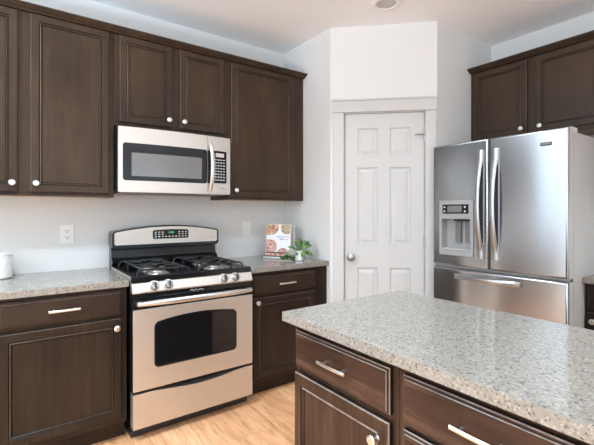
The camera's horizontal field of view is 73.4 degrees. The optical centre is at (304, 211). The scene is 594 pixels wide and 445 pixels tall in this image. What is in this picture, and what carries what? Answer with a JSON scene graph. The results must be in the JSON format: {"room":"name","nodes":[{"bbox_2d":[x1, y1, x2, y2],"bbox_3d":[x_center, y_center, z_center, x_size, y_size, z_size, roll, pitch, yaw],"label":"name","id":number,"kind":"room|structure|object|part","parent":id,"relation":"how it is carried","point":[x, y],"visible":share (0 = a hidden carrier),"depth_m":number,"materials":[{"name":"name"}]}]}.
{"room":"kitchen","nodes":[
{"label":"kitchen","id":0,"kind":"room"},
{"bbox_2d":[0,0,283,273],"bbox_3d":[-2.667,-0.067,1.895,6.074,2.745,0.120,0,0,-37],"label":"wall","id":1,"kind":"structure","parent":0,"point":[29,226],"depth_m":2.79,"materials":[{"name":"white paint"}]},
{"bbox_2d":[0,5,113,198],"bbox_3d":[-1.658,-0.608,2.350,0.925,1.042,0.349,0,0,-37],"label":"upper cabinet","id":2,"kind":"object","parent":1,"relation":"attached to","point":[57,76],"visible":1,"depth_m":2.33,"materials":[{"name":"brown wood"}]},
{"bbox_3d":[-1.769,-0.617,2.104,0.293,0.900,0.005,0,0,-37],"label":"panel","id":3,"kind":"part","parent":2,"relation":"part of","materials":[{"name":"brown wood"}]},
{"bbox_3d":[-1.768,-0.617,2.102,0.406,1.013,0.018,0,0,-37],"label":"door","id":4,"kind":"part","parent":2,"relation":"part of","materials":[{"name":"brown wood"}]},
{"bbox_3d":[-1.610,-0.158,2.188,0.033,0.033,0.031,0,0,-37],"label":"knob","id":5,"kind":"part","parent":2,"relation":"part of","materials":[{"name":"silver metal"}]},
{"bbox_3d":[-1.522,-0.158,2.253,0.033,0.033,0.031,0,0,-37],"label":"knob","id":6,"kind":"part","parent":2,"relation":"part of","materials":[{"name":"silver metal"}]},
{"bbox_3d":[-1.673,-0.096,2.370,0.925,0.018,0.299,0,0,-37],"label":"rail","id":7,"kind":"part","parent":2,"relation":"part of","materials":[{"name":"brown wood"}]},
{"bbox_3d":[-1.395,-0.617,2.379,0.405,1.013,0.018,0,0,-37],"label":"door","id":8,"kind":"part","parent":2,"relation":"part of","materials":[{"name":"brown wood"}]},
{"bbox_3d":[-1.396,-0.617,2.381,0.292,0.900,0.005,0,0,-37],"label":"panel","id":9,"kind":"part","parent":2,"relation":"part of","materials":[{"name":"brown wood"}]},
{"bbox_2d":[60,225,73,243],"bbox_3d":[-1.570,0.151,2.628,0.080,0.122,0.009,0,0,-37],"label":"power outlet","id":10,"kind":"object","parent":1,"relation":"attached to","point":[66,231],"visible":1,"depth_m":2.62,"materials":[{"name":"white plastic"}]},
{"bbox_2d":[64,227,69,240],"bbox_3d":[-1.569,0.151,2.626,0.034,0.088,0.002,0,0,-37],"label":"receptacle","id":11,"kind":"object","parent":10,"relation":"attached to","point":[66,229],"depth_m":2.62,"materials":[{"name":"grey plastic"}]},
{"bbox_2d":[114,33,226,137],"bbox_3d":[-0.974,-0.838,2.858,0.777,0.581,0.349,0,0,-37],"label":"upper cabinet","id":12,"kind":"object","parent":1,"relation":"attached to","point":[157,86],"visible":0.91,"depth_m":2.71,"materials":[{"name":"brown wood"}]},
{"bbox_3d":[-1.048,-0.848,2.636,0.332,0.552,0.018,0,0,-37],"label":"door","id":13,"kind":"part","parent":12,"relation":"part of","materials":[{"name":"brown wood"}]},
{"bbox_3d":[-1.050,-0.848,2.638,0.219,0.439,0.005,0,0,-37],"label":"panel","id":14,"kind":"part","parent":12,"relation":"part of","materials":[{"name":"brown wood"}]},
{"bbox_3d":[-0.989,-0.556,2.878,0.777,0.018,0.299,0,0,-37],"label":"rail","id":15,"kind":"part","parent":12,"relation":"part of","materials":[{"name":"brown wood"}]},
{"bbox_2d":[114,126,229,196],"bbox_3d":[-0.945,-0.323,2.813,0.757,0.415,0.454,0,0,-37],"label":"microwave","id":16,"kind":"object","parent":12,"relation":"attached to","point":[154,162],"visible":0.99,"depth_m":2.63,"materials":[{"name":"silver metal"}]},
{"bbox_3d":[-0.649,-0.312,2.782,0.031,0.338,0.052,0,0,-37],"label":"door handle","id":17,"kind":"part","parent":16,"relation":"part of","materials":[{"name":"silver metal"}]},
{"bbox_3d":[-0.609,-0.314,2.852,0.107,0.230,0.002,0,0,-42],"label":"control panel","id":18,"kind":"part","parent":16,"relation":"part of","materials":[{"name":"black plastic"}]},
{"bbox_3d":[-0.738,-0.848,2.866,0.330,0.552,0.018,0,0,-37],"label":"door","id":19,"kind":"part","parent":12,"relation":"part of","materials":[{"name":"brown wood"}]},
{"bbox_3d":[-0.740,-0.848,2.868,0.217,0.439,0.005,0,0,-37],"label":"panel","id":20,"kind":"part","parent":12,"relation":"part of","materials":[{"name":"brown wood"}]},
{"bbox_2d":[242,222,250,235],"bbox_3d":[-0.501,0.153,3.419,0.080,0.122,0.012,0,0,-37],"label":"light switch","id":21,"kind":"object","parent":1,"relation":"attached to","point":[246,226],"visible":1,"depth_m":3.42,"materials":[{"name":"white plastic"}]},
{"bbox_2d":[211,61,302,201],"bbox_3d":[-0.375,-0.608,3.302,0.712,1.042,0.349,0,0,-37],"label":"upper cabinet","id":22,"kind":"object","parent":1,"relation":"attached to","point":[265,108],"visible":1,"depth_m":3.17,"materials":[{"name":"brown wood"}]},
{"bbox_3d":[-0.390,-0.096,3.322,0.712,0.018,0.299,0,0,-37],"label":"rail","id":23,"kind":"part","parent":22,"relation":"part of","materials":[{"name":"brown wood"}]},
{"bbox_3d":[-0.328,-0.617,3.170,0.574,1.013,0.018,0,0,-37],"label":"door","id":24,"kind":"part","parent":22,"relation":"part of","materials":[{"name":"brown wood"}]},
{"bbox_3d":[-0.329,-0.617,3.172,0.461,0.900,0.005,0,0,-37],"label":"panel","id":25,"kind":"part","parent":22,"relation":"part of","materials":[{"name":"brown wood"}]},
{"bbox_3d":[-2.402,-0.608,1.799,0.925,1.042,0.349,0,0,-37],"label":"upper cabinet","id":26,"kind":"object","parent":1,"relation":"attached to","visible":0},
{"bbox_2d":[0,0,307,78],"bbox_3d":[-1.354,-1.144,2.391,3.373,0.030,0.078,0,0,-37],"label":"crown molding","id":27,"kind":"structure","parent":26,"relation":"attached to","point":[20,5],"depth_m":2.58,"materials":[{"name":"brown wood"}]},
{"bbox_2d":[92,381,294,444],"bbox_3d":[0.000,1.355,-0.559,7.832,0.100,7.400,0,0,-37],"label":"floor","id":28,"kind":"structure","parent":0,"point":[267,417],"depth_m":2.40,"materials":[{"name":"brown wood"}]},
{"bbox_2d":[0,287,126,444],"bbox_3d":[-1.433,0.867,2.321,0.612,0.876,0.666,0,0,-37],"label":"base cabinet","id":29,"kind":"object","parent":28,"relation":"on","point":[63,357],"visible":0.99,"depth_m":2.08,"materials":[{"name":"brown wood"}]},
{"bbox_3d":[-1.260,0.515,2.085,0.553,0.132,0.019,0,0,-37],"label":"drawer","id":30,"kind":"part","parent":29,"relation":"part of","materials":[{"name":"brown wood"}]},
{"bbox_3d":[-1.261,0.884,2.086,0.440,0.449,0.005,0,0,-37],"label":"panel","id":31,"kind":"part","parent":29,"relation":"part of","materials":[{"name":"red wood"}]},
{"bbox_3d":[-1.246,0.515,2.066,0.143,0.011,0.028,0,0,-37],"label":"handle","id":32,"kind":"part","parent":29,"relation":"part of","materials":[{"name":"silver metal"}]},
{"bbox_3d":[-1.044,0.653,2.214,0.033,0.033,0.031,0,0,-37],"label":"knob","id":33,"kind":"part","parent":29,"relation":"part of","materials":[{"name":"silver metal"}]},
{"bbox_2d":[109,225,252,436],"bbox_3d":[-0.838,0.703,2.694,0.764,1.204,0.737,0,0,-37],"label":"gas range","id":34,"kind":"object","parent":28,"relation":"on","point":[189,309],"visible":1,"depth_m":2.46,"materials":[{"name":"silver metal"}]},
{"bbox_3d":[-1.144,0.396,2.473,0.010,0.038,0.543,0,0,-37],"label":"trim","id":35,"kind":"part","parent":34,"relation":"part of","materials":[{"name":"silver metal"}]},
{"bbox_3d":[-0.865,0.435,2.295,0.056,0.055,0.046,0,0,-37],"label":"control knob","id":36,"kind":"part","parent":34,"relation":"part of","materials":[{"name":"silver metal"}]},
{"bbox_3d":[-0.918,0.377,2.489,0.137,0.020,0.137,0,0,-37],"label":"burner","id":37,"kind":"part","parent":34,"relation":"part of","materials":[{"name":"silver metal"}]},
{"bbox_3d":[-1.019,0.178,2.937,0.762,0.154,0.122,0,0,-37],"label":"backguard frame","id":38,"kind":"part","parent":34,"relation":"part of","materials":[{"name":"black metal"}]},
{"bbox_3d":[-0.981,0.171,2.886,0.734,0.121,0.004,0,0,-37],"label":"backguard panel","id":39,"kind":"part","parent":34,"relation":"part of","materials":[{"name":"silver metal"}]},
{"bbox_3d":[-0.799,0.435,2.344,0.056,0.055,0.046,0,0,-37],"label":"control knob","id":40,"kind":"part","parent":34,"relation":"part of","materials":[{"name":"silver metal"}]},
{"bbox_2d":[111,259,250,283],"bbox_3d":[-0.841,0.391,2.697,0.762,0.036,0.568,0,0,-37],"label":"cooktop","id":41,"kind":"object","parent":34,"relation":"in","point":[194,272],"depth_m":2.55,"materials":[{"name":"black metal"}]},
{"bbox_3d":[-0.869,1.279,2.734,0.750,0.036,0.575,0,0,-37],"label":"kick panel","id":42,"kind":"part","parent":34,"relation":"part of","materials":[{"name":"black metal"}]},
{"bbox_2d":[125,284,251,431],"bbox_3d":[-0.838,0.835,2.694,0.758,0.851,0.737,0,0,-37],"label":"oven","id":43,"kind":"object","parent":34,"relation":"in","point":[189,346],"depth_m":2.40,"materials":[{"name":"silver metal"}]},
{"bbox_3d":[-0.675,0.484,2.474,0.754,0.031,0.044,0,0,-37],"label":"vent trim","id":44,"kind":"part","parent":34,"relation":"part of","materials":[{"name":"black metal"}]},
{"bbox_3d":[-0.672,1.131,2.470,0.756,0.196,0.054,0,0,-37],"label":"storage drawer","id":45,"kind":"part","parent":34,"relation":"part of","materials":[{"name":"silver metal"}]},
{"bbox_3d":[-0.672,0.438,2.470,0.760,0.058,0.052,0,0,-37],"label":"control panel","id":46,"kind":"part","parent":34,"relation":"part of","materials":[{"name":"silver metal"}]},
{"bbox_3d":[-0.619,0.377,2.711,0.137,0.020,0.137,0,0,-37],"label":"burner","id":47,"kind":"part","parent":34,"relation":"part of","materials":[{"name":"silver metal"}]},
{"bbox_3d":[-0.515,0.435,2.555,0.056,0.055,0.046,0,0,-37],"label":"control knob","id":48,"kind":"part","parent":34,"relation":"part of","materials":[{"name":"silver metal"}]},
{"bbox_3d":[-0.449,0.435,2.603,0.056,0.055,0.046,0,0,-37],"label":"control knob","id":49,"kind":"part","parent":34,"relation":"part of","materials":[{"name":"silver metal"}]},
{"bbox_2d":[248,266,326,395],"bbox_3d":[-0.274,0.867,3.180,0.696,0.876,0.666,0,0,-37],"label":"base cabinet","id":50,"kind":"object","parent":28,"relation":"on","point":[273,363],"visible":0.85,"depth_m":2.88,"materials":[{"name":"brown wood"}]},
{"bbox_2d":[221,255,328,273],"bbox_3d":[-0.282,0.410,3.186,0.702,0.036,0.646,0,0,-37],"label":"countertop","id":51,"kind":"structure","parent":50,"relation":"on","point":[257,264],"depth_m":3.03,"materials":[{"name":"stone"}]},
{"bbox_2d":[262,255,293,259],"bbox_3d":[-0.200,0.380,3.333,0.262,0.022,0.185,0,0,17],"label":"book","id":52,"kind":"object","parent":51,"relation":"on","point":[264,256],"visible":0.37,"depth_m":3.26,"materials":[{"name":"grey paper"}]},
{"bbox_2d":[265,252,293,255],"bbox_3d":[-0.193,0.355,3.329,0.234,0.028,0.174,0,0,17],"label":"book","id":53,"kind":"object","parent":52,"relation":"on","point":[266,253],"visible":0.44,"depth_m":3.26,"materials":[{"name":"grey paper"}]},
{"bbox_2d":[266,224,290,252],"bbox_3d":[-0.218,0.226,3.304,0.212,0.229,0.040,0,0,17],"label":"cookbook","id":54,"kind":"object","parent":53,"relation":"on","point":[278,236],"visible":0.98,"depth_m":3.29,"materials":[{"name":"white paper"}]},
{"bbox_2d":[266,239,276,251],"bbox_3d":[-0.277,0.286,3.304,0.094,0.103,0.008,0,0,17],"label":"photo","id":55,"kind":"object","parent":54,"relation":"attached to","point":[271,244],"depth_m":3.30},
{"bbox_2d":[267,225,278,234],"bbox_3d":[-0.267,0.156,3.311,0.111,0.086,0.006,0,0,17],"label":"photo","id":56,"kind":"object","parent":54,"relation":"attached to","point":[271,229],"depth_m":3.31},
{"bbox_2d":[277,248,287,251],"bbox_3d":[-0.181,0.321,3.273,0.100,0.033,0.003,0,0,17],"label":"photo","id":57,"kind":"object","parent":54,"relation":"attached to","point":[278,249],"depth_m":3.27},
{"bbox_2d":[281,225,289,233],"bbox_3d":[-0.160,0.152,3.279,0.082,0.079,0.006,0,0,17],"label":"photo","id":58,"kind":"object","parent":54,"relation":"attached to","point":[285,229],"depth_m":3.28},
{"bbox_2d":[291,226,295,251],"bbox_3d":[-0.164,0.234,3.337,0.176,0.212,0.024,0,0,17],"label":"book","id":59,"kind":"object","parent":53,"relation":"on","point":[293,228],"visible":0.28,"depth_m":3.31,"materials":[{"name":"grey paper"}]},
{"bbox_2d":[280,238,312,260],"bbox_3d":[-0.074,0.300,3.133,0.264,0.181,0.113,0,0,-27],"label":"potted plant","id":60,"kind":"object","parent":51,"relation":"on","point":[299,255],"visible":1,"depth_m":3.14,"materials":[{"name":"green plant"}]},
{"bbox_3d":[-0.046,0.353,3.165,0.082,0.076,0.082,0,0,-37],"label":"pot","id":61,"kind":"part","parent":60,"relation":"part of","materials":[{"name":"white ceramic"}]},
{"bbox_3d":[-0.140,0.522,2.916,0.541,0.130,0.019,0,0,-37],"label":"drawer","id":62,"kind":"part","parent":50,"relation":"part of","materials":[{"name":"brown wood"}]},
{"bbox_3d":[-0.140,0.887,2.916,0.541,0.556,0.019,0,0,-37],"label":"door","id":63,"kind":"part","parent":50,"relation":"part of","materials":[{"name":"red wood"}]},
{"bbox_3d":[-0.141,0.887,2.917,0.428,0.443,0.005,0,0,-37],"label":"panel","id":64,"kind":"part","parent":50,"relation":"part of","materials":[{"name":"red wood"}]},
{"bbox_2d":[295,327,399,444],"bbox_3d":[0.343,0.867,1.503,0.658,0.876,0.502,0,0,-37],"label":"base cabinet","id":65,"kind":"object","parent":28,"relation":"on","point":[344,395],"visible":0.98,"depth_m":1.31,"materials":[{"name":"brown wood"}]},
{"bbox_3d":[0.088,0.521,1.324,0.028,0.011,0.143,0,0,-37],"label":"handle","id":66,"kind":"part","parent":65,"relation":"part of","materials":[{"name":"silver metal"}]},
{"bbox_3d":[0.109,0.891,1.339,0.005,0.446,0.358,0,0,-37],"label":"panel","id":67,"kind":"part","parent":65,"relation":"part of","materials":[{"name":"brown wood"}]},
{"bbox_3d":[0.107,0.891,1.338,0.019,0.559,0.471,0,0,-37],"label":"door","id":68,"kind":"part","parent":65,"relation":"part of","materials":[{"name":"brown wood"}]},
{"bbox_3d":[0.107,0.521,1.338,0.019,0.136,0.471,0,0,-37],"label":"drawer","id":69,"kind":"part","parent":65,"relation":"part of","materials":[{"name":"brown wood"}]},
{"bbox_3d":[0.201,0.671,1.169,0.031,0.033,0.033,0,0,-37],"label":"knob","id":70,"kind":"part","parent":65,"relation":"part of","materials":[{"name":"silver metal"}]},
{"bbox_2d":[400,368,590,444],"bbox_3d":[0.648,0.867,1.095,0.654,0.876,0.514,0,0,-37],"label":"base cabinet","id":71,"kind":"object","parent":28,"relation":"on","point":[431,412],"visible":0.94,"depth_m":0.97,"materials":[{"name":"brown wood"}]},
{"bbox_3d":[0.415,0.740,0.923,0.019,0.270,0.467,0,0,-37],"label":"drawer","id":72,"kind":"part","parent":71,"relation":"part of","materials":[{"name":"brown wood"}]},
{"bbox_3d":[0.396,0.521,0.909,0.028,0.011,0.143,0,0,-37],"label":"handle","id":73,"kind":"part","parent":71,"relation":"part of","materials":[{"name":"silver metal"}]},
{"bbox_2d":[434,126,593,328],"bbox_3d":[1.518,0.407,2.831,0.869,1.796,0.898,0,0,-37],"label":"refrigerator","id":74,"kind":"object","parent":28,"relation":"on","point":[514,214],"visible":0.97,"depth_m":2.48,"materials":[{"name":"grey metal"}]},
{"bbox_3d":[1.110,-0.045,2.820,0.071,0.869,0.428,0,0,-37],"label":"door","id":75,"kind":"part","parent":74,"relation":"part of","materials":[{"name":"silver metal"}]},
{"bbox_3d":[1.112,0.063,2.792,0.038,0.011,0.126,0,0,-37],"label":"dispenser spout","id":76,"kind":"part","parent":74,"relation":"part of","materials":[{"name":"black plastic"}]},
{"bbox_3d":[1.153,-0.045,2.644,0.059,0.726,0.042,0,0,-37],"label":"handle","id":77,"kind":"part","parent":74,"relation":"part of","materials":[{"name":"silver metal"}]},
{"bbox_3d":[1.177,-0.045,2.662,0.008,0.730,0.044,0,0,-37],"label":"handle plate","id":78,"kind":"part","parent":74,"relation":"part of","materials":[{"name":"silver metal"}]},
{"bbox_3d":[1.178,0.456,2.618,0.050,0.034,0.448,0,0,-37],"label":"handle","id":79,"kind":"part","parent":74,"relation":"part of","materials":[{"name":"silver metal"}]},
{"bbox_3d":[1.198,0.460,2.633,0.008,0.038,0.452,0,0,-37],"label":"handle plate","id":80,"kind":"part","parent":74,"relation":"part of","materials":[{"name":"silver metal"}]},
{"bbox_3d":[1.213,-0.045,2.562,0.059,0.726,0.042,0,0,-37],"label":"handle","id":81,"kind":"part","parent":74,"relation":"part of","materials":[{"name":"silver metal"}]},
{"bbox_3d":[1.238,-0.045,2.580,0.008,0.730,0.044,0,0,-37],"label":"handle plate","id":82,"kind":"part","parent":74,"relation":"part of","materials":[{"name":"silver metal"}]},
{"bbox_3d":[1.261,0.398,2.640,0.040,0.007,0.874,0,0,-37],"label":"seam trim","id":83,"kind":"part","parent":74,"relation":"part of","materials":[{"name":"grey plastic"}]},
{"bbox_3d":[1.249,0.804,2.631,0.071,0.793,0.898,0,0,-37],"label":"freezer drawer","id":84,"kind":"part","parent":74,"relation":"part of","materials":[{"name":"silver metal"}]},
{"bbox_3d":[1.379,-0.045,2.457,0.071,0.869,0.463,0,0,-37],"label":"door","id":85,"kind":"part","parent":74,"relation":"part of","materials":[{"name":"silver metal"}]},
{"bbox_2d":[586,284,593,329],"bbox_3d":[2.182,0.867,2.190,0.650,0.876,0.915,0,0,-37],"label":"base cabinet","id":86,"kind":"object","parent":28,"relation":"on","point":[589,287],"visible":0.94,"depth_m":2.36,"materials":[{"name":"brown wood"}]},
{"bbox_2d":[582,274,593,283],"bbox_3d":[2.191,0.410,2.179,0.648,0.036,0.948,0,0,-37],"label":"countertop","id":87,"kind":"structure","parent":86,"relation":"on","point":[589,279],"depth_m":2.35,"materials":[{"name":"stone"}]},
{"bbox_3d":[1.948,0.515,2.027,0.019,0.132,0.876,0,0,-37],"label":"drawer","id":88,"kind":"part","parent":86,"relation":"part of","materials":[{"name":"brown wood"}]},
{"bbox_3d":[1.819,0.884,2.201,0.019,0.562,0.442,0,0,-37],"label":"door","id":89,"kind":"part","parent":86,"relation":"part of","materials":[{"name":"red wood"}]},
{"bbox_3d":[-2.191,0.867,1.758,1.274,0.876,0.666,0,0,-37],"label":"base cabinet","id":90,"kind":"object","parent":28,"relation":"on","visible":0},
{"bbox_2d":[0,267,128,299],"bbox_3d":[-1.960,0.410,1.941,1.923,0.036,0.646,0,0,-37],"label":"countertop","id":91,"kind":"structure","parent":90,"relation":"on","point":[67,281],"depth_m":2.20,"materials":[{"name":"stone"}]},
{"bbox_2d":[0,253,12,278],"bbox_3d":[-1.793,0.308,2.313,0.156,0.166,0.156,0,0,-37],"label":"canister","id":92,"kind":"object","parent":91,"relation":"on","point":[6,259],"visible":1,"depth_m":2.29,"materials":[{"name":"white ceramic"}]},
{"bbox_3d":[-1.793,0.241,2.313,0.156,0.033,0.156,0,0,-37],"label":"lid","id":93,"kind":"part","parent":92,"relation":"part of","materials":[{"name":"white ceramic"}]},
{"bbox_3d":[1.144,0.867,0.423,0.658,0.876,1.154,0,0,-37],"label":"cabinet","id":94,"kind":"object","parent":28,"relation":"on","visible":0},
{"bbox_2d":[282,291,593,444],"bbox_3d":[0.864,0.410,0.848,0.691,0.036,2.271,0,0,-37],"label":"countertop","id":95,"kind":"structure","parent":94,"relation":"on","point":[539,371],"depth_m":1.14,"materials":[{"name":"stone"}]},
{"bbox_2d":[284,28,329,302],"bbox_3d":[0.008,-0.067,3.470,0.100,2.745,0.777,0,0,-37],"label":"wall","id":96,"kind":"structure","parent":0,"point":[310,216],"depth_m":3.29,"materials":[{"name":"white paint"}]},
{"bbox_2d":[92,0,593,53],"bbox_3d":[0.000,-1.490,-0.559,7.832,0.100,7.400,0,0,-37],"label":"ceiling","id":97,"kind":"structure","parent":0,"point":[279,26],"depth_m":2.92,"materials":[{"name":"white paint"}]},
{"bbox_2d":[371,0,400,10],"bbox_3d":[0.561,-1.433,2.752,0.200,0.012,0.200,0,0,-37],"label":"recessed light","id":98,"kind":"object","parent":97,"relation":"in","point":[380,5],"visible":1,"depth_m":2.76,"materials":[{"name":"white plastic"}]},
{"bbox_2d":[330,21,436,302],"bbox_3d":[0.608,-0.067,3.123,0.810,2.745,0.100,0,0,8],"label":"wall","id":99,"kind":"structure","parent":0,"point":[387,60],"depth_m":3.08,"materials":[{"name":"white paint"}]},
{"bbox_2d":[332,96,436,301],"bbox_3d":[0.611,0.218,3.107,0.796,2.174,0.130,0,0,8],"label":"trim","id":100,"kind":"structure","parent":99,"relation":"attached to","point":[426,104],"depth_m":3.06,"materials":[{"name":"grey paint"}]},
{"bbox_2d":[345,112,424,299],"bbox_3d":[0.626,0.268,3.065,0.640,2.051,0.103,0,0,8],"label":"door","id":101,"kind":"structure","parent":99,"relation":"in","point":[385,238],"depth_m":3.08,"materials":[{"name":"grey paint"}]},
{"bbox_3d":[0.357,0.360,3.084,0.064,0.064,0.068,0,0,8],"label":"knob","id":102,"kind":"part","parent":101,"relation":"part of","materials":[{"name":"silver metal"}]},
{"bbox_2d":[437,21,490,145],"bbox_3d":[1.326,-0.067,3.320,0.880,2.745,0.100,0,0,-37],"label":"wall","id":103,"kind":"structure","parent":0,"point":[457,52],"depth_m":3.16,"materials":[{"name":"white paint"}]},
{"bbox_2d":[491,12,593,137],"bbox_3d":[3.397,-0.067,1.199,0.120,2.745,5.775,0,0,-37],"label":"wall","id":104,"kind":"structure","parent":0,"point":[584,23],"depth_m":3.13,"materials":[{"name":"white paint"}]},
{"bbox_2d":[471,39,593,140],"bbox_3d":[1.766,-0.838,2.990,0.365,0.581,0.952,0,0,-37],"label":"upper cabinet","id":105,"kind":"object","parent":104,"relation":"attached to","point":[554,89],"visible":0.94,"depth_m":2.86,"materials":[{"name":"brown wood"}]},
{"bbox_3d":[1.514,-0.844,3.095,0.005,0.432,0.302,0,0,-37],"label":"panel","id":106,"kind":"part","parent":105,"relation":"part of","materials":[{"name":"brown wood"}]},
{"bbox_3d":[1.512,-0.844,3.093,0.018,0.545,0.415,0,0,-37],"label":"door","id":107,"kind":"part","parent":105,"relation":"part of","materials":[{"name":"brown wood"}]},
{"bbox_2d":[467,30,593,74],"bbox_3d":[1.921,-1.144,2.518,0.078,0.030,1.894,0,0,-37],"label":"crown molding","id":108,"kind":"structure","parent":105,"relation":"attached to","point":[589,35],"depth_m":2.86,"materials":[{"name":"brown wood"}]},
{"bbox_3d":[1.794,-0.844,2.713,0.018,0.545,0.415,0,0,-37],"label":"door","id":109,"kind":"part","parent":105,"relation":"part of","materials":[{"name":"brown wood"}]},
{"bbox_3d":[1.796,-0.844,2.715,0.005,0.432,0.302,0,0,-37],"label":"panel","id":110,"kind":"part","parent":105,"relation":"part of","materials":[{"name":"brown wood"}]},
{"bbox_3d":[1.786,-0.557,3.005,0.315,0.019,0.952,0,0,-37],"label":"rail","id":111,"kind":"part","parent":105,"relation":"part of","materials":[{"name":"brown wood"}]}
]}

